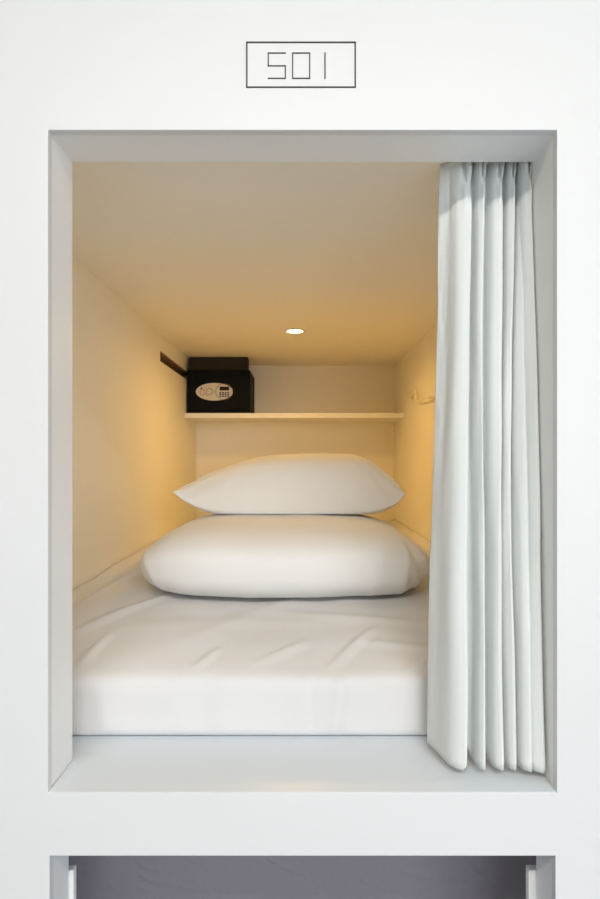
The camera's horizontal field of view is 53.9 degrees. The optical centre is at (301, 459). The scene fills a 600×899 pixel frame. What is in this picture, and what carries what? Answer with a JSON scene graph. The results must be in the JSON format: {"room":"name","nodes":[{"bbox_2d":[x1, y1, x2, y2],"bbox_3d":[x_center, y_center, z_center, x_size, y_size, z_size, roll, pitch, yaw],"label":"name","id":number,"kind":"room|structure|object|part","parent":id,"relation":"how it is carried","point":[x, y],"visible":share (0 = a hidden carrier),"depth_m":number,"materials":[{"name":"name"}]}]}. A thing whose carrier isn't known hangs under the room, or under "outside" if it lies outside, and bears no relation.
{"room":"dormitory","nodes":[
{"label":"dormitory","id":0,"kind":"room"},
{"bbox_2d":[72,255,195,589],"bbox_3d":[-0.624,-0.010,2.148,0.070,1.037,2.297,0,0,0],"label":"wall","id":1,"kind":"structure","parent":0,"point":[134,445],"depth_m":1.92,"materials":[{"name":"beige paint"}]},
{"bbox_2d":[160,351,187,379],"bbox_3d":[-0.624,-0.435,2.820,0.062,0.044,0.719,0,0,0],"label":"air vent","id":2,"kind":"object","parent":1,"relation":"in","point":[164,359],"visible":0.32,"depth_m":2.83,"materials":[{"name":"brown"}]},
{"bbox_2d":[72,735,486,759],"bbox_3d":[-0.035,0.538,2.149,1.108,0.060,2.296,0,0,0],"label":"bed base","id":3,"kind":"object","parent":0,"point":[83,746],"depth_m":1.04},
{"bbox_2d":[72,520,430,734],"bbox_3d":[-0.035,0.416,2.204,1.102,0.183,2.272,0,0,0],"label":"mattress","id":4,"kind":"object","parent":3,"relation":"on","point":[147,659],"visible":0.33,"depth_m":1.13,"materials":[{"name":"white fabric"}]},
{"bbox_2d":[140,514,428,597],"bbox_3d":[-0.042,0.249,1.726,0.763,0.159,0.736,0,0,0],"label":"pillow","id":5,"kind":"object","parent":4,"relation":"on","point":[217,555],"visible":0.97,"depth_m":1.39,"materials":[{"name":"white fabric"}]},
{"bbox_2d":[173,453,404,513],"bbox_3d":[-0.036,0.092,2.060,0.722,0.230,0.490,0,0,0],"label":"pillow","id":6,"kind":"object","parent":5,"relation":"on","point":[316,483],"visible":1,"depth_m":1.84,"materials":[{"name":"white fabric"}]},
{"bbox_2d":[196,366,393,521],"bbox_3d":[-0.045,-0.005,3.322,1.228,1.147,0.050,0,0,0],"label":"wall","id":7,"kind":"structure","parent":0,"point":[278,389],"depth_m":3.30,"materials":[{"name":"beige paint"}]},
{"bbox_2d":[184,413,404,421],"bbox_3d":[-0.035,-0.224,3.128,1.107,0.025,0.335,0,0,0],"label":"wall shelf","id":8,"kind":"object","parent":7,"relation":"attached to","point":[196,417],"visible":1,"depth_m":2.96,"materials":[{"name":"beige wood"}]},
{"bbox_2d":[188,357,254,412],"bbox_3d":[-0.422,-0.382,3.143,0.320,0.291,0.300,0,0,0],"label":"safe","id":9,"kind":"object","parent":8,"relation":"on","point":[215,384],"visible":0.98,"depth_m":3.00,"materials":[{"name":"black metal"}]},
{"bbox_3d":[-0.422,-0.353,3.003,0.312,0.197,0.005,0,0,0],"label":"door","id":10,"kind":"part","parent":9,"relation":"part of","materials":[{"name":"black metal"}]},
{"bbox_2d":[0,0,599,898],"bbox_3d":[0.550,0.050,0.907,6.100,3.400,0.015,0,0,0],"label":"wall","id":11,"kind":"structure","parent":0,"point":[68,67],"depth_m":0.90,"materials":[{"name":"white paint"}]},
{"bbox_2d":[246,41,355,87],"bbox_3d":[-0.001,-0.603,0.900,0.168,0.071,0.001,0,0,0],"label":"number sign","id":12,"kind":"object","parent":11,"relation":"attached to","point":[247,42],"visible":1,"depth_m":0.90,"materials":[{"name":"black paint"}]},
{"bbox_2d":[52,135,552,786],"bbox_3d":[-0.035,-0.535,0.958,1.508,2.210,0.084,0,0,0],"label":"trim","id":13,"kind":"structure","parent":11,"relation":"attached to","point":[66,149],"depth_m":0.95,"materials":[{"name":"white paint"}]},
{"bbox_2d":[49,759,555,791],"bbox_3d":[0.002,0.508,0.951,0.776,0.001,0.099,0,0,0],"label":"trim","id":14,"kind":"structure","parent":11,"relation":"attached to","point":[81,775],"depth_m":0.94,"materials":[{"name":"white paint"}]},
{"bbox_2d":[53,856,551,898],"bbox_3d":[-0.035,1.161,0.947,1.508,1.179,0.062,0,0,0],"label":"trim","id":15,"kind":"structure","parent":11,"relation":"attached to","point":[60,863],"depth_m":0.95,"materials":[{"name":"white paint"}]},
{"bbox_2d":[72,162,531,365],"bbox_3d":[-0.045,-0.553,2.148,1.228,0.050,2.297,0,0,0],"label":"ceiling","id":16,"kind":"structure","parent":0,"point":[221,259],"depth_m":1.50,"materials":[{"name":"beige paint"}]},
{"bbox_2d":[285,328,304,333],"bbox_3d":[-0.026,-0.526,2.406,0.084,0.004,0.084,0,0,0],"label":"recessed light","id":17,"kind":"object","parent":16,"relation":"in","point":[293,330],"visible":1,"depth_m":2.40,"materials":[{"name":"white"}]},
{"bbox_2d":[427,162,545,772],"bbox_3d":[0.309,-0.016,0.991,0.177,1.022,0.119,0,0,0],"label":"curtain","id":18,"kind":"object","parent":16,"relation":"hanging from","point":[485,676],"visible":1,"depth_m":0.98,"materials":[{"name":"white fabric"}]},
{"bbox_2d":[394,323,436,541],"bbox_3d":[0.544,-0.010,2.148,0.050,1.037,2.297,0,0,0],"label":"wall","id":19,"kind":"structure","parent":0,"point":[416,370],"depth_m":2.66,"materials":[{"name":"beige paint"}]},
{"bbox_2d":[410,390,433,402],"bbox_3d":[0.504,-0.277,2.533,0.029,0.075,0.459,0,0,0],"label":"coat hook","id":20,"kind":"object","parent":19,"relation":"attached to","point":[414,391],"visible":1,"depth_m":2.52,"materials":[{"name":"white metal"}]},
{"bbox_3d":[-0.035,1.683,2.138,1.108,0.133,2.318,0,0,0],"label":"floor","id":21,"kind":"structure","parent":0,"visible":0},
{"bbox_2d":[69,865,75,898],"bbox_3d":[-0.484,1.149,0.987,0.209,0.934,0.014,0,0,0],"label":"board","id":22,"kind":"object","parent":21,"relation":"on","point":[72,868],"visible":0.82,"depth_m":0.98,"materials":[{"name":"white paint"}]},
{"bbox_2d":[69,856,535,898],"bbox_3d":[-0.035,1.089,1.201,1.089,1.026,0.016,0,0,0],"label":"lower bunk opening","id":23,"kind":"object","parent":21,"relation":"on","point":[97,877],"visible":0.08,"depth_m":1.20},
{"bbox_2d":[526,865,535,898],"bbox_3d":[0.448,1.149,0.987,0.140,0.934,0.014,0,0,0],"label":"board","id":24,"kind":"object","parent":21,"relation":"on","point":[530,869],"visible":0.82,"depth_m":0.98,"materials":[{"name":"white paint"}]}
]}

